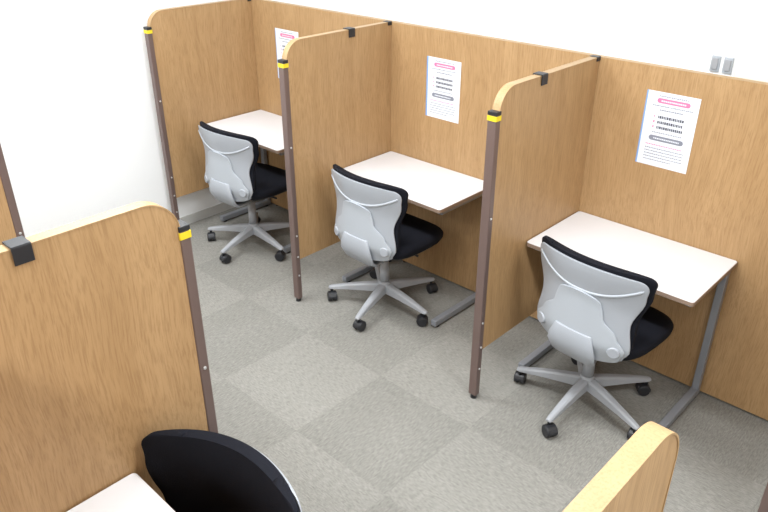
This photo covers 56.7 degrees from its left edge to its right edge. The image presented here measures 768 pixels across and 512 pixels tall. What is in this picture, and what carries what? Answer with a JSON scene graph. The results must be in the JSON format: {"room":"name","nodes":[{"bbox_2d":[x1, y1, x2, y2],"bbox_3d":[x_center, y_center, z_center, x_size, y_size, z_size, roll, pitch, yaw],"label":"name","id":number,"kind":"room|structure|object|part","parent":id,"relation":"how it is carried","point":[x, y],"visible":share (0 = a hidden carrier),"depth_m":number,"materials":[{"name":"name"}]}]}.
{"room":"study cubicle room","nodes":[
{"label":"study cubicle room","id":0,"kind":"room"},
{"bbox_2d":[0,0,225,236],"bbox_3d":[-2.729,-0.700,2.755,0.100,2.650,5.460,24,36,37],"label":"wall","id":1,"kind":"structure","parent":0,"point":[80,138],"depth_m":3.90,"materials":[{"name":"white paint"}]},
{"bbox_2d":[180,203,233,223],"bbox_3d":[-2.689,0.462,3.330,0.008,0.060,5.460,24,36,37],"label":"baseboard","id":2,"kind":"structure","parent":1,"relation":"attached to","point":[221,207],"depth_m":4.73,"materials":[{"name":"grey plastic"}]},
{"bbox_2d":[189,199,767,511],"bbox_3d":[-0.357,1.545,1.406,6.430,0.050,5.460,24,36,37],"label":"floor","id":3,"kind":"structure","parent":0,"point":[382,417],"depth_m":3.06,"materials":[{"name":"carpet"}]},
{"bbox_2d":[0,144,24,244],"bbox_3d":[-1.558,0.185,2.468,0.043,1.356,0.688,24,36,37],"label":"divider","id":4,"kind":"object","parent":3,"relation":"on","point":[11,227],"visible":0.09,"depth_m":2.53,"materials":[{"name":"brown wood"}]},
{"bbox_2d":[0,201,217,511],"bbox_3d":[-0.712,0.560,1.760,0.044,1.358,0.688,24,36,37],"label":"divider","id":5,"kind":"object","parent":3,"relation":"on","point":[103,349],"visible":0.96,"depth_m":1.62,"materials":[{"name":"brown wood"}]},
{"bbox_3d":[-0.486,0.479,1.988,0.038,1.248,0.028,24,36,37],"label":"post","id":6,"kind":"part","parent":5,"relation":"part of","materials":[{"name":"brown metal"}]},
{"bbox_2d":[67,473,174,511],"bbox_3d":[-0.527,1.028,1.617,0.705,0.665,0.432,24,36,37],"label":"desk","id":7,"kind":"object","parent":3,"relation":"on","point":[131,493],"visible":1,"depth_m":1.73,"materials":[{"name":"white laminate"}]},
{"bbox_2d":[143,0,260,219],"bbox_3d":[-1.067,-0.854,4.426,0.043,1.356,0.720,24,36,37],"label":"divider","id":8,"kind":"object","parent":3,"relation":"on","point":[202,58],"visible":0.81,"depth_m":4.27,"materials":[{"name":"brown wood"}]},
{"bbox_3d":[-1.305,-0.707,4.222,0.038,1.248,0.028,24,36,37],"label":"post","id":9,"kind":"part","parent":8,"relation":"part of","materials":[{"name":"brown metal"}]},
{"bbox_2d":[141,429,301,511],"bbox_3d":[-0.431,0.896,1.724,0.597,0.796,0.592,16,32,27],"label":"chair","id":10,"kind":"object","parent":3,"relation":"on","point":[194,470],"visible":1,"depth_m":1.75,"materials":[{"name":"black fabric"}]},
{"bbox_2d":[198,121,288,263],"bbox_3d":[-0.788,-0.419,4.201,0.585,0.796,0.584,22,35,35],"label":"chair","id":11,"kind":"object","parent":3,"relation":"on","point":[234,176],"visible":0.98,"depth_m":3.98,"materials":[{"name":"grey plastic"}]},
{"bbox_2d":[208,232,214,238],"bbox_3d":[-1.073,-0.132,4.425,0.042,0.032,0.058,-6,29,-12],"label":"caster","id":12,"kind":"object","parent":11,"relation":"attached to","point":[211,235],"depth_m":4.41,"materials":[{"name":"black plastic"}]},
{"bbox_2d":[219,253,231,261],"bbox_3d":[-0.929,0.003,4.171,0.042,0.032,0.058,24,36,37],"label":"caster","id":13,"kind":"object","parent":11,"relation":"attached to","point":[224,257],"depth_m":4.16,"materials":[{"name":"black plastic"}]},
{"bbox_3d":[-0.953,-0.180,4.382,0.280,0.063,0.048,5,28,10],"label":"leg","id":14,"kind":"part","parent":11,"relation":"part of","materials":[{"name":"grey plastic"}]},
{"bbox_2d":[200,121,258,191],"bbox_3d":[-0.886,-0.544,3.964,0.487,0.352,0.110,22,35,35],"label":"backrest","id":15,"kind":"object","parent":11,"relation":"on","point":[231,159],"depth_m":3.89,"materials":[{"name":"grey plastic"}]},
{"bbox_3d":[-0.875,-0.100,4.231,0.048,0.063,0.280,15,31,26],"label":"leg","id":16,"kind":"part","parent":11,"relation":"part of","materials":[{"name":"grey plastic"}]},
{"bbox_2d":[250,163,286,199],"bbox_3d":[-0.763,-0.451,4.201,0.468,0.066,0.460,22,35,35],"label":"seat cushion","id":17,"kind":"object","parent":11,"relation":"on","point":[270,180],"depth_m":4.09,"materials":[{"name":"black fabric"}]},
{"bbox_3d":[-0.688,-0.110,4.250,0.048,0.063,0.280,-23,36,-37],"label":"leg","id":18,"kind":"part","parent":11,"relation":"part of","materials":[{"name":"grey plastic"}]},
{"bbox_3d":[-0.651,-0.197,4.413,0.280,0.063,0.048,-12,30,-22],"label":"leg","id":19,"kind":"part","parent":11,"relation":"part of","materials":[{"name":"grey plastic"}]},
{"bbox_2d":[274,250,285,257],"bbox_3d":[-0.613,-0.012,4.200,0.058,0.032,0.042,5,28,9],"label":"caster","id":20,"kind":"object","parent":11,"relation":"attached to","point":[280,253],"depth_m":4.18,"materials":[{"name":"black plastic"}]},
{"bbox_2d":[207,110,290,252],"bbox_3d":[-0.698,-0.476,4.451,0.705,0.665,0.432,24,36,37],"label":"desk","id":21,"kind":"object","parent":3,"relation":"on","point":[266,127],"visible":0.49,"depth_m":4.34,"materials":[{"name":"white laminate"}]},
{"bbox_3d":[-0.929,-0.313,4.792,0.032,0.032,0.400,24,36,37],"label":"foot rail","id":22,"kind":"part","parent":21,"relation":"part of","materials":[{"name":"grey metal"}]},
{"bbox_3d":[-0.461,-0.105,4.401,0.032,0.032,0.400,24,36,37],"label":"foot rail","id":23,"kind":"part","parent":21,"relation":"part of","materials":[{"name":"grey metal"}]},
{"bbox_2d":[251,0,382,209],"bbox_3d":[-0.393,-0.800,4.317,1.183,1.338,0.032,24,36,37],"label":"board","id":24,"kind":"object","parent":3,"relation":"on","point":[267,16],"visible":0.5,"depth_m":4.33,"materials":[{"name":"brown wood"}]},
{"bbox_2d":[275,28,297,77],"bbox_3d":[-0.577,-1.201,4.275,0.214,0.302,0.002,24,36,37],"label":"poster","id":25,"kind":"object","parent":24,"relation":"attached to","point":[282,36],"visible":0.21,"depth_m":4.26,"materials":[{"name":"white paper"}]},
{"bbox_2d":[262,0,392,20],"bbox_3d":[-0.393,-1.392,4.003,1.183,0.002,0.033,24,36,37],"label":"band","id":26,"kind":"object","parent":24,"relation":"attached to","point":[262,0],"visible":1,"depth_m":3.93,"materials":[{"name":"brown wood"}]},
{"bbox_2d":[278,20,391,301],"bbox_3d":[-0.220,-0.479,3.718,0.044,1.358,0.720,24,36,37],"label":"divider","id":27,"kind":"object","parent":3,"relation":"on","point":[335,86],"visible":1,"depth_m":3.56,"materials":[{"name":"brown wood"}]},
{"bbox_3d":[-0.458,-0.331,3.513,0.038,1.248,0.028,24,36,37],"label":"post","id":28,"kind":"part","parent":27,"relation":"part of","materials":[{"name":"brown metal"}]},
{"bbox_2d":[327,164,443,331],"bbox_3d":[0.018,-0.092,3.585,0.582,0.796,0.586,25,37,38],"label":"chair","id":29,"kind":"object","parent":3,"relation":"on","point":[373,226],"visible":1,"depth_m":3.37,"materials":[{"name":"grey plastic"}]},
{"bbox_2d":[328,290,336,298],"bbox_3d":[-0.276,0.202,3.797,0.042,0.032,0.058,-7,29,-13],"label":"caster","id":30,"kind":"object","parent":29,"relation":"attached to","point":[332,294],"depth_m":3.78,"materials":[{"name":"black plastic"}]},
{"bbox_3d":[-0.155,0.151,3.758,0.280,0.063,0.048,4,28,8],"label":"leg","id":31,"kind":"part","parent":29,"relation":"part of","materials":[{"name":"grey plastic"}]},
{"bbox_2d":[353,319,365,328],"bbox_3d":[-0.122,0.334,3.548,0.042,0.032,0.058,22,35,36],"label":"caster","id":32,"kind":"object","parent":29,"relation":"attached to","point":[358,323],"depth_m":3.53,"materials":[{"name":"black plastic"}]},
{"bbox_3d":[-0.071,0.230,3.610,0.048,0.063,0.280,14,31,24],"label":"leg","id":33,"kind":"part","parent":29,"relation":"part of","materials":[{"name":"grey plastic"}]},
{"bbox_2d":[333,164,408,250],"bbox_3d":[-0.099,-0.219,3.350,0.487,0.352,0.110,25,37,38],"label":"backrest","id":34,"kind":"object","parent":29,"relation":"on","point":[370,214],"depth_m":3.28,"materials":[{"name":"grey plastic"}]},
{"bbox_3d":[-0.021,0.089,3.875,0.048,0.063,0.280,-4,28,-8],"label":"leg","id":35,"kind":"part","parent":29,"relation":"part of","materials":[{"name":"grey plastic"}]},
{"bbox_3d":[0.117,0.216,3.636,0.280,0.063,0.048,25,37,38],"label":"leg","id":36,"kind":"part","parent":29,"relation":"part of","materials":[{"name":"grey plastic"}]},
{"bbox_3d":[0.146,0.130,3.798,0.280,0.063,0.048,-13,31,-23],"label":"leg","id":37,"kind":"part","parent":29,"relation":"part of","materials":[{"name":"grey plastic"}]},
{"bbox_2d":[391,213,443,259],"bbox_3d":[0.035,-0.121,3.580,0.468,0.066,0.460,25,37,38],"label":"seat cushion","id":38,"kind":"object","parent":29,"relation":"on","point":[417,235],"depth_m":3.47,"materials":[{"name":"black fabric"}]},
{"bbox_2d":[416,314,427,322],"bbox_3d":[0.193,0.314,3.586,0.058,0.032,0.042,4,28,7],"label":"caster","id":39,"kind":"object","parent":29,"relation":"attached to","point":[421,318],"depth_m":3.57,"materials":[{"name":"black plastic"}]},
{"bbox_2d":[426,282,437,291],"bbox_3d":[0.262,0.163,3.869,0.042,0.032,0.058,-13,31,-23],"label":"caster","id":40,"kind":"object","parent":29,"relation":"attached to","point":[432,286],"depth_m":3.85,"materials":[{"name":"black plastic"}]},
{"bbox_2d":[342,151,482,326],"bbox_3d":[0.146,-0.102,3.746,0.705,0.665,0.432,24,36,37],"label":"desk","id":41,"kind":"object","parent":3,"relation":"on","point":[440,190],"visible":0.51,"depth_m":3.59,"materials":[{"name":"white laminate"}]},
{"bbox_3d":[-0.085,0.062,4.087,0.032,0.032,0.400,24,36,37],"label":"foot rail","id":42,"kind":"part","parent":41,"relation":"part of","materials":[{"name":"grey metal"}]},
{"bbox_3d":[0.383,0.270,3.695,0.032,0.032,0.400,24,36,37],"label":"foot rail","id":43,"kind":"part","parent":41,"relation":"part of","materials":[{"name":"grey metal"}]},
{"bbox_3d":[0.389,-0.267,3.417,0.026,0.024,0.377,24,36,37],"label":"rail","id":44,"kind":"part","parent":41,"relation":"part of","materials":[{"name":"grey paint"}]},
{"bbox_2d":[391,22,589,318],"bbox_3d":[0.461,-0.421,3.603,1.165,1.338,0.032,24,36,37],"label":"board","id":45,"kind":"object","parent":3,"relation":"on","point":[487,65],"visible":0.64,"depth_m":3.62,"materials":[{"name":"brown wood"}]},
{"bbox_2d":[426,56,460,123],"bbox_3d":[0.292,-0.827,3.542,0.214,0.302,0.002,24,36,37],"label":"poster","id":46,"kind":"object","parent":45,"relation":"attached to","point":[443,79],"visible":1,"depth_m":3.54,"materials":[{"name":"white paper"}]},
{"bbox_2d":[392,21,598,55],"bbox_3d":[0.461,-1.013,3.289,1.165,0.002,0.033,24,36,37],"label":"band","id":47,"kind":"object","parent":45,"relation":"attached to","point":[404,23],"visible":1,"depth_m":3.23,"materials":[{"name":"brown wood"}]},
{"bbox_2d":[469,55,600,398],"bbox_3d":[0.627,-0.103,3.010,0.044,1.358,0.720,24,36,37],"label":"divider","id":48,"kind":"object","parent":3,"relation":"on","point":[538,124],"visible":1,"depth_m":2.86,"materials":[{"name":"brown wood"}]},
{"bbox_3d":[0.390,0.045,2.805,0.038,1.248,0.028,24,36,37],"label":"post","id":49,"kind":"part","parent":48,"relation":"part of","materials":[{"name":"brown metal"}]},
{"bbox_2d":[514,235,673,438],"bbox_3d":[0.847,0.284,2.878,0.588,0.796,0.599,-23,35,-36],"label":"chair","id":50,"kind":"object","parent":3,"relation":"on","point":[591,311],"visible":0.98,"depth_m":2.66,"materials":[{"name":"grey plastic"}]},
{"bbox_2d":[514,371,525,381],"bbox_3d":[0.609,0.530,3.178,0.042,0.032,0.058,13,31,23],"label":"caster","id":51,"kind":"object","parent":50,"relation":"attached to","point":[519,376],"depth_m":3.16,"materials":[{"name":"black plastic"}]},
{"bbox_3d":[0.718,0.504,3.093,0.280,0.063,0.048,13,30,22],"label":"leg","id":52,"kind":"part","parent":50,"relation":"part of","materials":[{"name":"grey plastic"}]},
{"bbox_2d":[542,422,557,436],"bbox_3d":[0.669,0.693,2.871,0.042,0.032,0.058,-9,29,-17],"label":"caster","id":53,"kind":"object","parent":50,"relation":"attached to","point":[549,429],"depth_m":2.86,"materials":[{"name":"black plastic"}]},
{"bbox_3d":[0.752,0.591,2.930,0.048,0.063,0.280,24,36,37],"label":"leg","id":54,"kind":"part","parent":50,"relation":"part of","materials":[{"name":"grey plastic"}]},
{"bbox_3d":[0.883,0.462,3.172,0.048,0.063,0.280,3,28,7],"label":"leg","id":55,"kind":"part","parent":50,"relation":"part of","materials":[{"name":"grey plastic"}]},
{"bbox_2d":[542,235,657,350],"bbox_3d":[0.750,0.151,2.654,0.110,0.352,0.487,-23,35,-36],"label":"backrest","id":56,"kind":"object","parent":50,"relation":"on","point":[589,304],"depth_m":2.59,"materials":[{"name":"grey plastic"}]},
{"bbox_3d":[0.939,0.602,2.908,0.048,0.063,0.280,-14,31,-25],"label":"leg","id":57,"kind":"part","parent":50,"relation":"part of","materials":[{"name":"grey plastic"}]},
{"bbox_3d":[1.019,0.523,3.058,0.280,0.063,0.048,-5,28,-9],"label":"leg","id":58,"kind":"part","parent":50,"relation":"part of","materials":[{"name":"grey plastic"}]},
{"bbox_2d":[627,427,633,437],"bbox_3d":[1.004,0.706,2.848,0.042,0.032,0.058,19,34,32],"label":"caster","id":59,"kind":"object","parent":50,"relation":"attached to","point":[631,431],"depth_m":2.84,"materials":[{"name":"black plastic"}]},
{"bbox_2d":[635,382,650,391],"bbox_3d":[1.132,0.567,3.108,0.058,0.032,0.042,2,28,3],"label":"caster","id":60,"kind":"object","parent":50,"relation":"attached to","point":[643,386],"depth_m":3.09,"materials":[{"name":"black plastic"}]},
{"bbox_2d":[622,306,673,360],"bbox_3d":[0.894,0.253,2.875,0.460,0.066,0.468,-23,35,-36],"label":"seat cushion","id":61,"kind":"object","parent":50,"relation":"on","point":[654,327],"depth_m":2.74,"materials":[{"name":"black fabric"}]},
{"bbox_2d":[562,421,678,511],"bbox_3d":[0.163,0.925,1.075,0.042,1.356,0.762,24,36,37],"label":"divider","id":62,"kind":"object","parent":3,"relation":"on","point":[637,478],"visible":1,"depth_m":0.91,"materials":[{"name":"brown wood"}]},
{"bbox_2d":[518,211,736,428],"bbox_3d":[0.993,0.274,3.038,0.705,0.665,0.432,24,36,37],"label":"desk","id":63,"kind":"object","parent":3,"relation":"on","point":[684,274],"visible":0.83,"depth_m":2.90,"materials":[{"name":"white laminate"}]},
{"bbox_3d":[0.762,0.438,3.379,0.032,0.032,0.400,24,36,37],"label":"foot rail","id":64,"kind":"part","parent":63,"relation":"part of","materials":[{"name":"grey metal"}]},
{"bbox_3d":[1.230,0.646,2.987,0.032,0.032,0.400,24,36,37],"label":"foot rail","id":65,"kind":"part","parent":63,"relation":"part of","materials":[{"name":"grey metal"}]},
{"bbox_2d":[579,58,767,419],"bbox_3d":[1.309,-0.045,2.895,1.165,1.338,0.032,24,36,37],"label":"board","id":66,"kind":"object","parent":3,"relation":"on","point":[719,206],"visible":0.78,"depth_m":2.89,"materials":[{"name":"brown wood"}]},
{"bbox_2d":[635,89,701,173],"bbox_3d":[1.123,-0.493,2.829,0.214,0.302,0.002,24,36,37],"label":"poster","id":67,"kind":"object","parent":66,"relation":"attached to","point":[669,120],"visible":1,"depth_m":2.83,"materials":[{"name":"white paper"}]},
{"bbox_2d":[599,55,767,85],"bbox_3d":[1.309,-0.637,2.581,1.165,0.002,0.033,24,36,37],"label":"band","id":68,"kind":"object","parent":66,"relation":"attached to","point":[602,56],"visible":1,"depth_m":2.71,"materials":[{"name":"brown wood"}]},
{"bbox_2d":[757,482,767,511],"bbox_3d":[1.475,0.273,2.301,0.044,1.358,0.720,24,36,37],"label":"divider","id":69,"kind":"object","parent":3,"relation":"on","point":[763,507],"visible":1,"depth_m":2.29,"materials":[{"name":"brown wood"}]},
{"bbox_2d":[272,0,750,76],"bbox_3d":[1.517,-0.610,2.587,6.530,2.650,0.100,24,36,37],"label":"wall","id":70,"kind":"structure","parent":0,"point":[685,34],"depth_m":2.98,"materials":[{"name":"white paint"}]},
{"bbox_2d":[709,55,721,71],"bbox_3d":[1.260,-0.732,2.709,0.034,0.060,0.014,24,36,37],"label":"wall switch","id":71,"kind":"object","parent":70,"relation":"attached to","point":[715,61],"visible":1,"depth_m":2.71,"materials":[{"name":"grey plastic"}]},
{"bbox_2d":[722,57,734,73],"bbox_3d":[1.294,-0.717,2.681,0.034,0.060,0.014,24,36,37],"label":"wall switch","id":72,"kind":"object","parent":70,"relation":"attached to","point":[728,61],"visible":1,"depth_m":2.67,"materials":[{"name":"grey plastic"}]},
{"bbox_2d":[733,0,767,82],"bbox_3d":[1.853,-0.446,2.213,1.484,2.590,0.030,24,36,37],"label":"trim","id":73,"kind":"structure","parent":70,"relation":"attached to","point":[752,60],"depth_m":2.57,"materials":[{"name":"beige paint"}]}
]}

